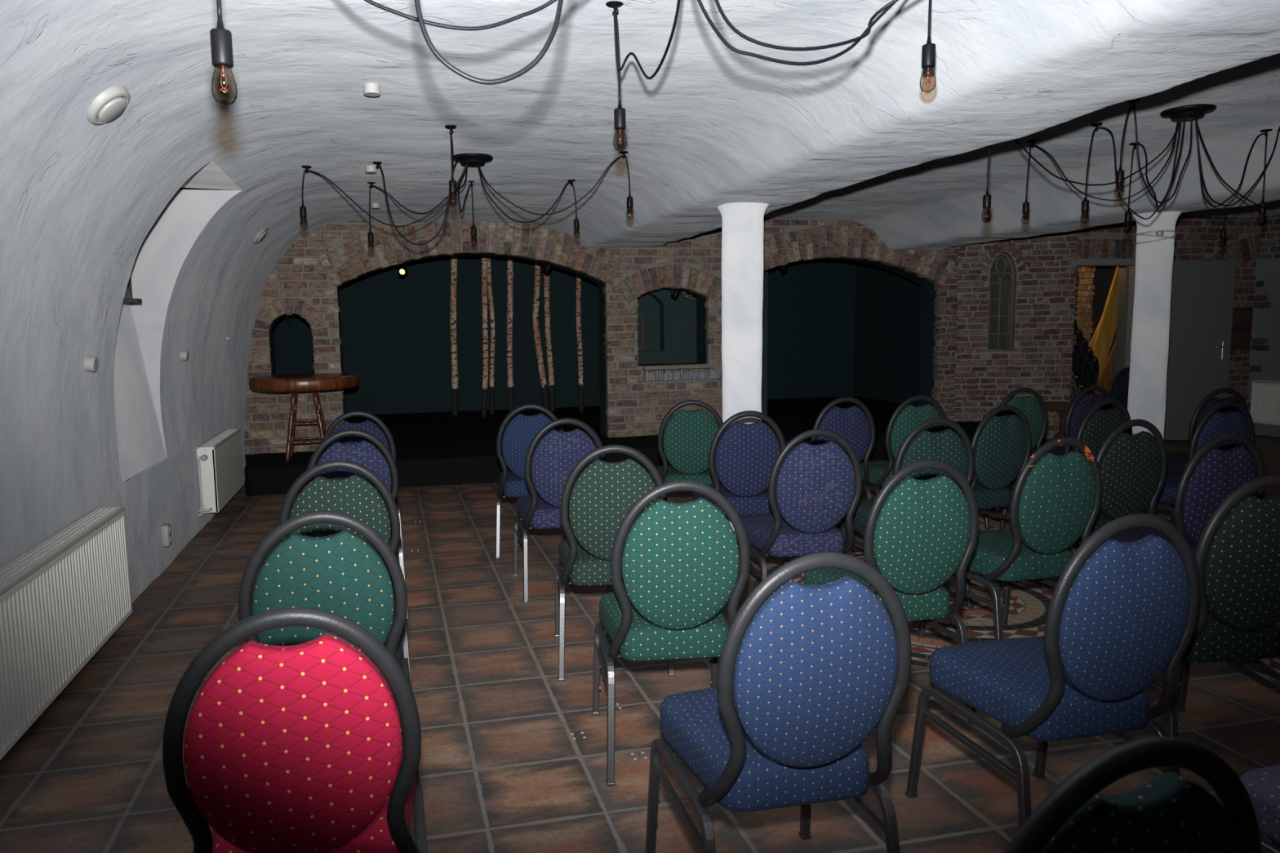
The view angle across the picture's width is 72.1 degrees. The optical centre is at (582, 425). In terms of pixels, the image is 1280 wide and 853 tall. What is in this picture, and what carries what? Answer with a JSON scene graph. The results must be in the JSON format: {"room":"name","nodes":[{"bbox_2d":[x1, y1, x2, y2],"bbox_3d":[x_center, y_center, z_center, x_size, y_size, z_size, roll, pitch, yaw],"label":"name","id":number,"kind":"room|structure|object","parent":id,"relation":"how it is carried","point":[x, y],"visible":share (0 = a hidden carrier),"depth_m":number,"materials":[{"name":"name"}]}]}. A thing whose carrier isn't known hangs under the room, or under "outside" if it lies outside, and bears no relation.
{"room":"entertainment venue","nodes":[
{"label":"entertainment venue","id":0,"kind":"room"},
{"bbox_2d":[0,0,300,603],"bbox_3d":[-1.871,-0.071,3.400,0.687,2.365,10.636,-2,7,-12],"label":"wall","id":1,"kind":"structure","parent":0,"point":[80,198],"depth_m":3.78,"materials":[{"name":"paint"}]},
{"bbox_2d":[0,506,132,759],"bbox_3d":[-2.022,0.744,3.249,0.126,0.524,1.930,-2,7,-12],"label":"radiator","id":2,"kind":"object","parent":1,"relation":"attached to","point":[63,597],"visible":1,"depth_m":3.31,"materials":[{"name":"metal"}]},
{"bbox_2d":[0,506,124,595],"bbox_3d":[-2.025,0.493,3.221,0.123,0.019,1.930,-2,7,-12],"label":"grille","id":3,"kind":"object","parent":2,"relation":"attached to","point":[17,571],"depth_m":3.39,"materials":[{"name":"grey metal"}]},
{"bbox_2d":[84,355,98,372],"bbox_3d":[-2.317,-0.293,4.128,0.060,0.078,0.072,-2,7,-12],"label":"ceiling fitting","id":4,"kind":"object","parent":1,"relation":"attached to","point":[91,364],"visible":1,"depth_m":4.10,"materials":[{"name":"grey plastic"}]},
{"bbox_2d":[86,85,130,124],"bbox_3d":[-1.705,-1.156,3.130,0.163,0.153,0.180,-2,7,-11],"label":"air vent","id":5,"kind":"object","parent":1,"relation":"in","point":[113,101],"visible":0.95,"depth_m":3.09,"materials":[{"name":"grey plastic"}]},
{"bbox_2d":[160,523,172,546],"bbox_3d":[-2.532,0.664,5.337,0.048,0.130,0.075,-2,7,-12],"label":"wall outlet","id":6,"kind":"object","parent":1,"relation":"attached to","point":[166,530],"visible":1,"depth_m":5.30,"materials":[{"name":"grey plastic"}]},
{"bbox_2d":[113,160,241,483],"bbox_3d":[-2.365,-0.595,5.046,0.723,1.688,0.950,-2,7,-12],"label":"wall niche","id":7,"kind":"object","parent":1,"relation":"in","point":[160,258],"visible":0.47,"depth_m":5.42,"materials":[{"name":"paint"}]},
{"bbox_2d":[122,275,142,305],"bbox_3d":[-2.619,-1.043,4.976,0.212,0.688,0.920,-2,7,-12],"label":"window","id":8,"kind":"structure","parent":7,"relation":"attached to","point":[128,300],"depth_m":5.35,"materials":[{"name":"black metal"}]},
{"bbox_2d":[196,428,244,516],"bbox_3d":[-2.857,0.343,6.932,0.138,0.506,1.276,-2,7,-12],"label":"radiator","id":9,"kind":"object","parent":1,"relation":"attached to","point":[220,458],"visible":1,"depth_m":6.57,"materials":[{"name":"metal"}]},
{"bbox_2d":[196,428,240,448],"bbox_3d":[-2.862,0.096,6.943,0.123,0.019,1.200,-2,7,-12],"label":"grille","id":10,"kind":"object","parent":9,"relation":"attached to","point":[221,439],"depth_m":6.85,"materials":[{"name":"white metal"}]},
{"bbox_2d":[253,226,267,244],"bbox_3d":[-2.577,-1.529,6.976,0.150,0.166,0.179,-2,6,-5],"label":"air vent","id":11,"kind":"object","parent":1,"relation":"in","point":[261,235],"visible":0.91,"depth_m":6.93,"materials":[{"name":"grey plastic"}]},
{"bbox_2d":[273,255,855,414],"bbox_3d":[0.026,-1.391,12.976,9.150,2.700,0.140,-2,7,-12],"label":"wall","id":12,"kind":"structure","parent":0,"point":[396,332],"depth_m":12.63,"materials":[{"name":"teal paint"}]},
{"bbox_2d":[178,187,959,454],"bbox_3d":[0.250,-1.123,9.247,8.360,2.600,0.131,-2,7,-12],"label":"wall","id":13,"kind":"structure","parent":0,"point":[304,282],"depth_m":9.18,"materials":[{"name":"brick"}]},
{"bbox_2d":[642,364,719,382],"bbox_3d":[1.054,-0.566,9.415,0.836,0.166,0.186,-2,7,-12],"label":"window sill","id":14,"kind":"structure","parent":13,"relation":"attached to","point":[655,375],"depth_m":9.35,"materials":[{"name":"grey stone"}]},
{"bbox_2d":[0,434,1279,852],"bbox_3d":[3.184,0.735,5.694,12.000,0.001,12.900,-2,7,-12],"label":"floor","id":15,"kind":"structure","parent":0,"point":[502,769],"depth_m":3.15,"materials":[{"name":"tile"}]},
{"bbox_2d":[162,607,427,852],"bbox_3d":[-0.551,0.761,1.794,0.479,0.969,0.574,-3,7,-13],"label":"banquet chair","id":16,"kind":"object","parent":15,"relation":"on","point":[295,748],"visible":1,"depth_m":1.50,"materials":[{"name":"red fabric"}]},
{"bbox_2d":[238,511,420,785],"bbox_3d":[-0.739,0.674,2.588,0.479,0.969,0.574,-3,7,-14],"label":"banquet chair","id":17,"kind":"object","parent":15,"relation":"on","point":[341,574],"visible":0.54,"depth_m":2.29,"materials":[{"name":"green fabric"}]},
{"bbox_2d":[278,459,412,689],"bbox_3d":[-0.939,0.577,3.485,0.479,0.969,0.574,-2,7,-12],"label":"banquet chair","id":18,"kind":"object","parent":15,"relation":"on","point":[353,495],"visible":0.42,"depth_m":3.18,"materials":[{"name":"green fabric"}]},
{"bbox_2d":[305,429,409,620],"bbox_3d":[-1.161,0.469,4.468,0.479,0.969,0.574,-3,7,-15],"label":"banquet chair","id":19,"kind":"object","parent":15,"relation":"on","point":[364,453],"visible":0.42,"depth_m":4.17,"materials":[{"name":"blue fabric"}]},
{"bbox_2d":[320,410,404,568],"bbox_3d":[-1.364,0.365,5.421,0.479,0.969,0.574,-2,7,-12],"label":"banquet chair","id":20,"kind":"object","parent":15,"relation":"on","point":[368,426],"visible":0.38,"depth_m":5.12,"materials":[{"name":"fabric"}]},
{"bbox_2d":[495,404,566,559],"bbox_3d":[-0.330,0.318,5.670,0.479,0.969,0.574,-2,6,-4],"label":"banquet chair","id":21,"kind":"object","parent":15,"relation":"on","point":[519,433],"visible":0.63,"depth_m":5.37,"materials":[{"name":"blue fabric"}]},
{"bbox_2d":[512,417,612,603],"bbox_3d":[-0.126,0.412,4.803,0.479,0.969,0.574,-2,7,-11],"label":"banquet chair","id":22,"kind":"object","parent":15,"relation":"on","point":[557,453],"visible":0.72,"depth_m":4.51,"materials":[{"name":"blue fabric"}]},
{"bbox_2d":[244,395,980,496],"bbox_3d":[0.530,0.079,10.805,8.785,0.249,4.595,-2,7,-12],"label":"stage","id":23,"kind":"object","parent":15,"relation":"on","point":[433,448],"visible":0.42,"depth_m":9.05,"materials":[{"name":"black wood"}]},
{"bbox_2d":[248,373,358,462],"bbox_3d":[-2.564,-0.077,8.145,0.973,0.776,0.970,-2,7,-12],"label":"bar table","id":24,"kind":"object","parent":23,"relation":"on","point":[314,382],"visible":0.93,"depth_m":7.94,"materials":[{"name":"brown wood"}]},
{"bbox_2d":[449,255,458,416],"bbox_3d":[-1.724,-1.316,11.840,0.157,2.373,0.122,-2,7,-12],"label":"pole","id":25,"kind":"object","parent":23,"relation":"on","point":[453,312],"visible":0.83,"depth_m":11.82,"materials":[{"name":"brown wood"}]},
{"bbox_2d":[480,255,488,417],"bbox_3d":[-1.303,-1.299,11.627,0.152,2.374,0.099,-2,7,-12],"label":"pole","id":26,"kind":"object","parent":23,"relation":"on","point":[484,258],"visible":0.93,"depth_m":11.61,"materials":[{"name":"brown wood"}]},
{"bbox_2d":[487,255,495,414],"bbox_3d":[-1.238,-1.331,11.898,0.106,2.372,0.088,-2,7,-12],"label":"pole","id":27,"kind":"object","parent":23,"relation":"on","point":[489,268],"visible":0.85,"depth_m":11.89,"materials":[{"name":"brown wood"}]},
{"bbox_2d":[506,257,514,413],"bbox_3d":[-0.987,-1.348,12.004,0.131,2.373,0.115,-2,7,-12],"label":"pole","id":28,"kind":"object","parent":23,"relation":"on","point":[509,260],"visible":0.91,"depth_m":11.99,"materials":[{"name":"brown wood"}]},
{"bbox_2d":[532,262,550,410],"bbox_3d":[-0.582,-1.363,12.089,0.211,2.376,0.116,-2,7,-12],"label":"pole","id":29,"kind":"object","parent":23,"relation":"on","point":[537,265],"visible":0.75,"depth_m":12.05,"materials":[{"name":"brown wood"}]},
{"bbox_2d":[543,264,555,411],"bbox_3d":[-0.464,-1.381,12.222,0.122,2.372,0.100,0,7,12],"label":"pole","id":30,"kind":"object","parent":23,"relation":"on","point":[546,276],"visible":0.88,"depth_m":12.21,"materials":[{"name":"brown wood"}]},
{"bbox_2d":[575,274,583,412],"bbox_3d":[-0.034,-1.371,12.053,0.103,2.372,0.104,3,8,33],"label":"pole","id":31,"kind":"object","parent":23,"relation":"on","point":[578,305],"visible":0.84,"depth_m":12.06,"materials":[{"name":"brown plant"}]},
{"bbox_2d":[554,444,675,681],"bbox_3d":[0.116,0.526,3.763,0.479,0.969,0.574,-1,6,-3],"label":"banquet chair","id":32,"kind":"object","parent":15,"relation":"on","point":[602,494],"visible":0.72,"depth_m":3.47,"materials":[{"name":"green fabric"}]},
{"bbox_2d":[591,480,750,786],"bbox_3d":[0.286,0.615,2.948,0.479,0.969,0.574,-2,6,-4],"label":"banquet chair","id":33,"kind":"object","parent":15,"relation":"on","point":[678,564],"visible":0.88,"depth_m":2.67,"materials":[{"name":"green fabric"}]},
{"bbox_2d":[653,400,728,519],"bbox_3d":[0.696,0.289,5.754,0.479,0.969,0.574,-1,6,1],"label":"banquet chair","id":34,"kind":"object","parent":15,"relation":"on","point":[687,437],"visible":0.58,"depth_m":5.46,"materials":[{"name":"green fabric"}]},
{"bbox_2d":[693,410,788,582],"bbox_3d":[0.881,0.370,5.010,0.479,0.969,0.574,-2,6,-4],"label":"banquet chair","id":35,"kind":"object","parent":15,"relation":"on","point":[743,457],"visible":0.65,"depth_m":4.72,"materials":[{"name":"blue fabric"}]},
{"bbox_2d":[717,202,768,530],"bbox_3d":[1.109,-0.420,6.080,0.589,2.285,0.595,-2,7,-12],"label":"pillar","id":36,"kind":"structure","parent":15,"relation":"on","point":[742,223],"depth_m":5.92,"materials":[{"name":"paint"}]},
{"bbox_2d":[644,552,911,852],"bbox_3d":[0.446,0.709,2.089,0.479,0.969,0.574,-2,7,-11],"label":"banquet chair","id":37,"kind":"object","parent":15,"relation":"on","point":[806,673],"visible":1,"depth_m":1.82,"materials":[{"name":"blue fabric"}]},
{"bbox_2d":[737,428,862,582],"bbox_3d":[1.012,0.465,4.154,0.479,0.969,0.574,-2,7,-6],"label":"banquet chair","id":38,"kind":"object","parent":15,"relation":"on","point":[811,488],"visible":0.83,"depth_m":3.88,"materials":[{"name":"fabric"}]},
{"bbox_2d":[811,396,875,528],"bbox_3d":[1.599,0.271,5.766,0.479,0.969,0.574,-2,7,-11],"label":"banquet chair","id":39,"kind":"object","parent":15,"relation":"on","point":[851,423],"visible":0.53,"depth_m":5.46,"materials":[{"name":"fabric"}]},
{"bbox_2d":[803,459,978,724],"bbox_3d":[1.114,0.565,3.253,0.479,0.969,0.574,-2,7,-12],"label":"banquet chair","id":40,"kind":"object","parent":15,"relation":"on","point":[918,533],"visible":0.78,"depth_m":2.97,"materials":[{"name":"green fabric"}]},
{"bbox_2d":[840,395,947,529],"bbox_3d":[2.066,0.260,5.788,0.479,0.969,0.574,-2,7,-11],"label":"banquet chair","id":41,"kind":"object","parent":15,"relation":"on","point":[905,418],"visible":0.49,"depth_m":5.49,"materials":[{"name":"green fabric"}]},
{"bbox_2d":[840,417,974,608],"bbox_3d":[1.657,0.413,4.502,0.479,0.969,0.574,-2,7,-12],"label":"banquet chair","id":42,"kind":"object","parent":15,"relation":"on","point":[946,446],"visible":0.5,"depth_m":4.20,"materials":[{"name":"green fabric"}]},
{"bbox_2d":[970,404,1031,519],"bbox_3d":[2.221,0.338,5.073,0.479,0.969,0.574,-3,7,-20],"label":"banquet chair","id":43,"kind":"object","parent":15,"relation":"on","point":[1002,446],"visible":0.58,"depth_m":4.79,"materials":[{"name":"green fabric"}]},
{"bbox_2d":[916,437,1102,639],"bbox_3d":[1.821,0.498,3.732,0.479,0.969,0.574,-3,7,-15],"label":"banquet chair","id":44,"kind":"object","parent":15,"relation":"on","point":[1055,500],"visible":0.83,"depth_m":3.47,"materials":[{"name":"green fabric"}]},
{"bbox_2d":[983,387,1048,529],"bbox_3d":[2.928,0.195,6.225,0.479,0.969,0.574,-3,7,-13],"label":"banquet chair","id":45,"kind":"object","parent":15,"relation":"on","point":[1035,411],"visible":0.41,"depth_m":5.94,"materials":[{"name":"green fabric"}]},
{"bbox_2d":[905,513,1199,827],"bbox_3d":[1.264,0.661,2.383,0.479,0.969,0.574,-2,7,-12],"label":"banquet chair","id":46,"kind":"object","parent":15,"relation":"on","point":[1120,615],"visible":1,"depth_m":2.14,"materials":[{"name":"blue fabric"}]},
{"bbox_2d":[1035,401,1072,449],"bbox_3d":[5.101,-0.006,9.683,0.560,0.505,0.300,0,7,8],"label":"side table","id":47,"kind":"object","parent":15,"relation":"on","point":[1062,408],"visible":0.25,"depth_m":9.61,"materials":[{"name":"brown wood"}]},
{"bbox_2d":[999,385,1113,512],"bbox_3d":[3.414,0.179,6.287,0.479,0.969,0.574,-3,7,-19],"label":"banquet chair","id":48,"kind":"object","parent":15,"relation":"on","point":[1082,404],"visible":0.3,"depth_m":5.97,"materials":[{"name":"fabric"}]},
{"bbox_2d":[999,398,1132,551],"bbox_3d":[2.930,0.299,5.309,0.479,0.969,0.574,-3,7,-20],"label":"banquet chair","id":49,"kind":"object","parent":15,"relation":"on","point":[1097,424],"visible":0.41,"depth_m":4.99,"materials":[{"name":"fabric"}]},
{"bbox_2d":[999,418,1167,597],"bbox_3d":[2.452,0.423,4.287,0.479,0.969,0.574,-3,7,-16],"label":"banquet chair","id":50,"kind":"object","parent":15,"relation":"on","point":[1133,468],"visible":0.57,"depth_m":4.00,"materials":[{"name":"green fabric"}]},
{"bbox_2d":[1070,355,1098,402],"bbox_3d":[5.973,-0.376,10.768,0.574,0.969,0.479,0,7,11],"label":"banquet chair","id":51,"kind":"object","parent":15,"relation":"on","point":[1095,375],"visible":0.3,"depth_m":10.54,"materials":[{"name":"grey paint"}]},
{"bbox_2d":[1070,346,1093,398],"bbox_3d":[5.891,-0.489,10.738,0.574,0.969,0.479,0,7,11],"label":"banquet chair","id":52,"kind":"object","parent":51,"relation":"on","point":[1089,367],"visible":0.32,"depth_m":10.52,"materials":[{"name":"grey paint"}]},
{"bbox_2d":[1070,336,1088,395],"bbox_3d":[5.809,-0.602,10.707,0.574,0.969,0.479,0,7,11],"label":"banquet chair","id":53,"kind":"object","parent":52,"relation":"on","point":[1083,358],"visible":0.37,"depth_m":10.49,"materials":[{"name":"grey paint"}]},
{"bbox_2d":[1071,326,1083,397],"bbox_3d":[5.726,-0.715,10.676,0.574,0.969,0.479,0,7,11],"label":"banquet chair","id":54,"kind":"object","parent":53,"relation":"on","point":[1078,347],"visible":0.34,"depth_m":10.45,"materials":[{"name":"grey paint"}]},
{"bbox_2d":[1071,317,1077,399],"bbox_3d":[5.644,-0.827,10.645,0.574,0.969,0.479,0,7,11],"label":"banquet chair","id":55,"kind":"object","parent":54,"relation":"on","point":[1075,325],"visible":0.17,"depth_m":10.42,"materials":[{"name":"grey paint"}]},
{"bbox_2d":[1063,366,1129,448],"bbox_3d":[5.059,-0.099,8.472,0.479,0.969,0.574,-2,7,-12],"label":"banquet chair","id":56,"kind":"object","parent":15,"relation":"on","point":[1119,385],"visible":0.27,"depth_m":8.15,"materials":[{"name":"grey paint"}]},
{"bbox_2d":[1080,266,1126,395],"bbox_3d":[6.686,-1.077,11.258,0.971,2.256,0.061,-3,7,-19],"label":"curtain","id":57,"kind":"object","parent":15,"relation":"on","point":[1107,327],"visible":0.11,"depth_m":11.24,"materials":[{"name":"yellow fabric"}]},
{"bbox_2d":[1094,340,1115,395],"bbox_3d":[6.769,-0.681,11.212,0.923,1.513,0.050,-3,7,-17],"label":"curtain","id":58,"kind":"object","parent":15,"relation":"on","point":[1107,375],"visible":0.06,"depth_m":11.18,"materials":[{"name":"brown fabric"}]},
{"bbox_2d":[1003,736,1262,852],"bbox_3d":[0.556,0.800,1.273,0.479,0.969,0.574,-3,7,-16],"label":"banquet chair","id":59,"kind":"object","parent":15,"relation":"on","point":[1170,812],"visible":1,"depth_m":0.96,"materials":[{"name":"grey paint"}]},
{"bbox_2d":[1127,211,1182,438],"bbox_3d":[4.515,-0.585,6.984,0.565,2.285,0.571,-2,7,-12],"label":"pillar","id":60,"kind":"structure","parent":15,"relation":"on","point":[1155,236],"depth_m":6.87,"materials":[{"name":"paint"}]},
{"bbox_2d":[1089,432,1265,661],"bbox_3d":[2.505,0.481,3.770,0.479,0.969,0.574,-3,7,-13],"label":"banquet chair","id":61,"kind":"object","parent":15,"relation":"on","point":[1211,475],"visible":0.47,"depth_m":3.46,"materials":[{"name":"fabric"}]},
{"bbox_2d":[1155,400,1254,526],"bbox_3d":[3.458,0.316,5.069,0.479,0.969,0.574,-3,7,-13],"label":"banquet chair","id":62,"kind":"object","parent":15,"relation":"on","point":[1213,424],"visible":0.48,"depth_m":4.76,"materials":[{"name":"fabric"}]},
{"bbox_2d":[1166,387,1248,475],"bbox_3d":[4.077,0.207,5.926,0.479,0.969,0.574,-2,7,-9],"label":"banquet chair","id":63,"kind":"object","parent":15,"relation":"on","point":[1177,462],"visible":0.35,"depth_m":5.62,"materials":[{"name":"blue fabric"}]},
{"bbox_2d":[1148,475,1279,775],"bbox_3d":[1.978,0.595,2.849,0.479,0.969,0.574,-2,7,-6],"label":"banquet chair","id":64,"kind":"object","parent":15,"relation":"on","point":[1237,554],"visible":0.59,"depth_m":2.56,"materials":[{"name":"green fabric"}]},
{"bbox_2d":[1240,764,1279,852],"bbox_3d":[1.616,0.738,1.649,0.479,0.969,0.574,-2,7,-12],"label":"banquet chair","id":65,"kind":"object","parent":15,"relation":"on","point":[1262,785],"visible":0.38,"depth_m":1.78,"materials":[{"name":"blue fabric"}]},
{"bbox_2d":[49,0,1279,250],"bbox_3d":[3.781,-1.552,4.512,11.149,0.379,10.630,-2,7,-12],"label":"ceiling","id":66,"kind":"structure","parent":0,"point":[854,135],"depth_m":3.98,"materials":[{"name":"paint"}]},
{"bbox_2d":[363,82,380,96],"bbox_3d":[-0.923,-1.479,3.845,0.072,0.050,0.072,-2,7,-12],"label":"ceiling fitting","id":67,"kind":"object","parent":66,"relation":"attached to","point":[371,89],"visible":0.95,"depth_m":3.82,"materials":[{"name":"grey plastic"}]},
{"bbox_2d":[299,124,633,251],"bbox_3d":[-0.758,-1.421,5.563,2.015,0.535,1.897,-2,7,-12],"label":"chandelier","id":68,"kind":"object","parent":66,"relation":"hanging from","point":[468,159],"visible":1,"depth_m":5.49,"materials":[{"name":"black plastic"}]},
{"bbox_2d":[299,202,307,226],"bbox_3d":[-1.748,-1.320,5.494,0.047,0.170,0.047,-2,7,-12],"label":"bulb","id":69,"kind":"object","parent":68,"relation":"attached to","point":[302,209],"depth_m":5.48,"materials":[{"name":"brown"}]},
{"bbox_2d":[367,229,374,251],"bbox_3d":[-1.532,-1.346,6.344,0.047,0.170,0.047,-2,7,-12],"label":"bulb","id":70,"kind":"object","parent":68,"relation":"attached to","point":[370,235],"depth_m":6.33,"materials":[{"name":"brown"}]},
{"bbox_2d":[448,175,457,206],"bbox_3d":[-0.687,-1.248,4.651,0.047,0.170,0.047,-2,7,-12],"label":"bulb","id":71,"kind":"object","parent":68,"relation":"attached to","point":[452,183],"depth_m":4.64,"materials":[{"name":"brown"}]},
{"bbox_2d":[471,222,477,245],"bbox_3d":[-0.788,-1.395,6.365,0.047,0.170,0.047,-2,7,-12],"label":"bulb","id":72,"kind":"object","parent":68,"relation":"attached to","point":[473,231],"depth_m":6.35,"materials":[{"name":"brown"}]},
{"bbox_2d":[573,215,579,238],"bbox_3d":[-0.043,-1.459,6.421,0.047,0.170,0.047,-2,7,-12],"label":"bulb","id":73,"kind":"object","parent":68,"relation":"attached to","point":[575,221],"depth_m":6.41,"materials":[{"name":"brown"}]},
{"bbox_2d":[626,192,633,219],"bbox_3d":[0.292,-1.355,5.393,0.047,0.170,0.047,-2,7,-12],"label":"bulb","id":74,"kind":"object","parent":68,"relation":"attached to","point":[629,199],"depth_m":5.38,"materials":[{"name":"brown"}]},
{"bbox_2d":[209,0,936,151],"bbox_3d":[0.209,-1.014,2.245,2.080,0.628,1.440,-2,7,-12],"label":"chandelier","id":75,"kind":"object","parent":66,"relation":"hanging from","point":[221,45],"visible":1,"depth_m":2.04,"materials":[{"name":"black plastic"}]},
{"bbox_2d":[209,14,237,105],"bbox_3d":[-0.688,-0.701,1.676,0.047,0.170,0.047,-2,7,-12],"label":"bulb","id":76,"kind":"object","parent":75,"relation":"attached to","point":[221,45],"depth_m":1.66,"materials":[{"name":"brown"}]},
{"bbox_2d":[613,100,626,151],"bbox_3d":[0.126,-1.010,2.944,0.047,0.170,0.047,-2,7,-12],"label":"bulb","id":77,"kind":"object","parent":75,"relation":"attached to","point":[620,120],"depth_m":2.93,"materials":[{"name":"brown"}]},
{"bbox_2d":[920,35,936,92],"bbox_3d":[1.042,-1.094,2.641,0.047,0.170,0.047,-2,7,-12],"label":"bulb","id":78,"kind":"object","parent":75,"relation":"attached to","point":[928,50],"depth_m":2.63,"materials":[{"name":"brown"}]},
{"bbox_2d":[981,99,1279,233],"bbox_3d":[3.139,-1.423,5.170,2.496,0.706,1.042,-2,7,-12],"label":"chandelier","id":79,"kind":"object","parent":66,"relation":"hanging from","point":[1190,112],"visible":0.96,"depth_m":4.91,"materials":[{"name":"black plastic"}]},
{"bbox_2d":[981,189,991,222],"bbox_3d":[2.054,-1.119,4.453,0.047,0.170,0.047,-2,7,-12],"label":"bulb","id":80,"kind":"object","parent":79,"relation":"attached to","point":[987,197],"depth_m":4.44,"materials":[{"name":"brown"}]},
{"bbox_2d":[1021,198,1029,224],"bbox_3d":[2.839,-1.376,5.614,0.047,0.170,0.047,-2,7,-12],"label":"bulb","id":81,"kind":"object","parent":79,"relation":"attached to","point":[1025,205],"depth_m":5.60,"materials":[{"name":"brown"}]},
{"bbox_2d":[1080,195,1088,224],"bbox_3d":[2.960,-1.275,5.163,0.047,0.170,0.047,-2,7,-12],"label":"bulb","id":82,"kind":"object","parent":79,"relation":"attached to","point":[1085,203],"depth_m":5.15,"materials":[{"name":"brown"}]},
{"bbox_2d":[1114,164,1124,197],"bbox_3d":[2.830,-1.291,4.620,0.047,0.170,0.047,-2,7,-12],"label":"bulb","id":83,"kind":"object","parent":79,"relation":"attached to","point":[1119,179],"depth_m":4.61,"materials":[{"name":"brown"}]},
{"bbox_2d":[1123,208,1131,233],"bbox_3d":[3.568,-1.347,5.735,0.047,0.170,0.047,-2,7,-12],"label":"bulb","id":84,"kind":"object","parent":79,"relation":"attached to","point":[1128,214],"depth_m":5.72,"materials":[{"name":"brown"}]},
{"bbox_2d":[1256,197,1266,226],"bbox_3d":[4.085,-1.290,5.271,0.047,0.170,0.047,-2,7,-12],"label":"bulb","id":85,"kind":"object","parent":79,"relation":"attached to","point":[1261,211],"depth_m":5.26,"materials":[{"name":"brown"}]},
{"bbox_2d":[1218,208,1226,248],"bbox_3d":[4.819,-1.634,6.576,0.047,0.590,0.047,-2,7,-12],"label":"pendant bulb","id":86,"kind":"object","parent":66,"relation":"hanging from","point":[1223,232],"visible":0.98,"depth_m":6.59,"materials":[{"name":"black"}]},
{"bbox_2d":[637,293,697,351],"bbox_3d":[1.276,-1.263,10.932,1.900,2.340,0.080,-2,7,-12],"label":"wall","id":87,"kind":"structure","parent":0,"point":[648,305],"depth_m":10.80,"materials":[{"name":"teal paint"}]},
{"bbox_2d":[637,269,768,415],"bbox_3d":[1.346,-1.244,10.713,1.900,2.370,0.160,-2,7,-12],"label":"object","id":88,"kind":"structure","parent":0,"point":[674,314],"depth_m":10.61,"materials":[{"name":"teal paint"}]},
{"bbox_2d":[853,262,921,404],"bbox_3d":[4.703,-1.409,12.373,0.140,2.700,3.350,-2,7,-12],"label":"wall","id":89,"kind":"structure","parent":0,"point":[887,304],"depth_m":12.99,"materials":[{"name":"teal paint"}]},
{"bbox_2d":[953,230,1080,439],"bbox_3d":[4.970,-1.184,10.128,1.328,2.850,0.238,0,7,8],"label":"wall","id":90,"kind":"structure","parent":0,"point":[1039,359],"depth_m":10.02,"materials":[{"name":"brick"}]},
{"bbox_2d":[986,253,1013,351],"bbox_3d":[4.813,-1.427,10.120,0.294,1.124,0.044,0,7,8],"label":"window","id":91,"kind":"structure","parent":90,"relation":"in","point":[1002,273],"depth_m":10.13,"materials":[{"name":"grey glass"}]},
{"bbox_2d":[1072,266,1095,386],"bbox_3d":[6.595,-1.290,11.846,0.344,2.513,0.426,-2,7,-12],"label":"brick pier","id":92,"kind":"object","parent":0,"point":[1084,311],"visible":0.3,"depth_m":11.61,"materials":[{"name":"brick"}]},
{"bbox_2d":[1090,266,1116,361],"bbox_3d":[7.271,-1.320,11.621,0.100,2.600,2.150,-2,7,-12],"label":"wall","id":93,"kind":"structure","parent":0,"point":[1103,277],"depth_m":12.02,"materials":[{"name":"black paint"}]},
{"bbox_2d":[1074,215,1262,403],"bbox_3d":[6.849,-1.236,10.283,2.708,2.850,0.240,-2,7,-12],"label":"wall","id":94,"kind":"structure","parent":0,"point":[1197,237],"depth_m":10.23,"materials":[{"name":"brick"}]},
{"bbox_2d":[1068,257,1135,377],"bbox_3d":[5.975,-0.877,10.213,1.052,2.085,0.400,-2,7,-12],"label":"door frame","id":95,"kind":"structure","parent":94,"relation":"attached to","point":[1131,262],"depth_m":10.19,"materials":[{"name":"paint"}]},
{"bbox_2d":[1163,259,1235,439],"bbox_3d":[6.810,-0.839,9.922,0.914,2.020,0.087,1,7,15],"label":"door","id":96,"kind":"structure","parent":94,"relation":"in","point":[1202,294],"depth_m":9.87,"materials":[{"name":"paint"}]},
{"bbox_2d":[1231,306,1252,349],"bbox_3d":[7.765,-1.154,10.390,0.355,0.495,0.030,-2,7,-12],"label":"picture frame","id":97,"kind":"object","parent":94,"relation":"attached to","point":[1242,317],"visible":0.6,"depth_m":10.40,"materials":[{"name":"brown wood"}]},
{"bbox_2d":[1246,214,1279,437],"bbox_3d":[9.162,-0.660,5.496,0.122,2.800,10.600,-2,7,-12],"label":"wall","id":98,"kind":"structure","parent":0,"point":[1264,346],"depth_m":10.29,"materials":[{"name":"grey paint"}]},
{"bbox_2d":[1249,379,1279,425],"bbox_3d":[8.142,-0.228,9.818,0.096,0.504,1.300,-2,7,-12],"label":"radiator","id":99,"kind":"object","parent":98,"relation":"attached to","point":[1265,394],"visible":0.91,"depth_m":10.27,"materials":[{"name":"metal"}]},
{"bbox_2d":[1252,379,1279,382],"bbox_3d":[8.136,-0.469,9.791,0.093,0.019,1.300,-2,7,-12],"label":"grille","id":100,"kind":"object","parent":99,"relation":"attached to","point":[1259,380],"depth_m":10.28,"materials":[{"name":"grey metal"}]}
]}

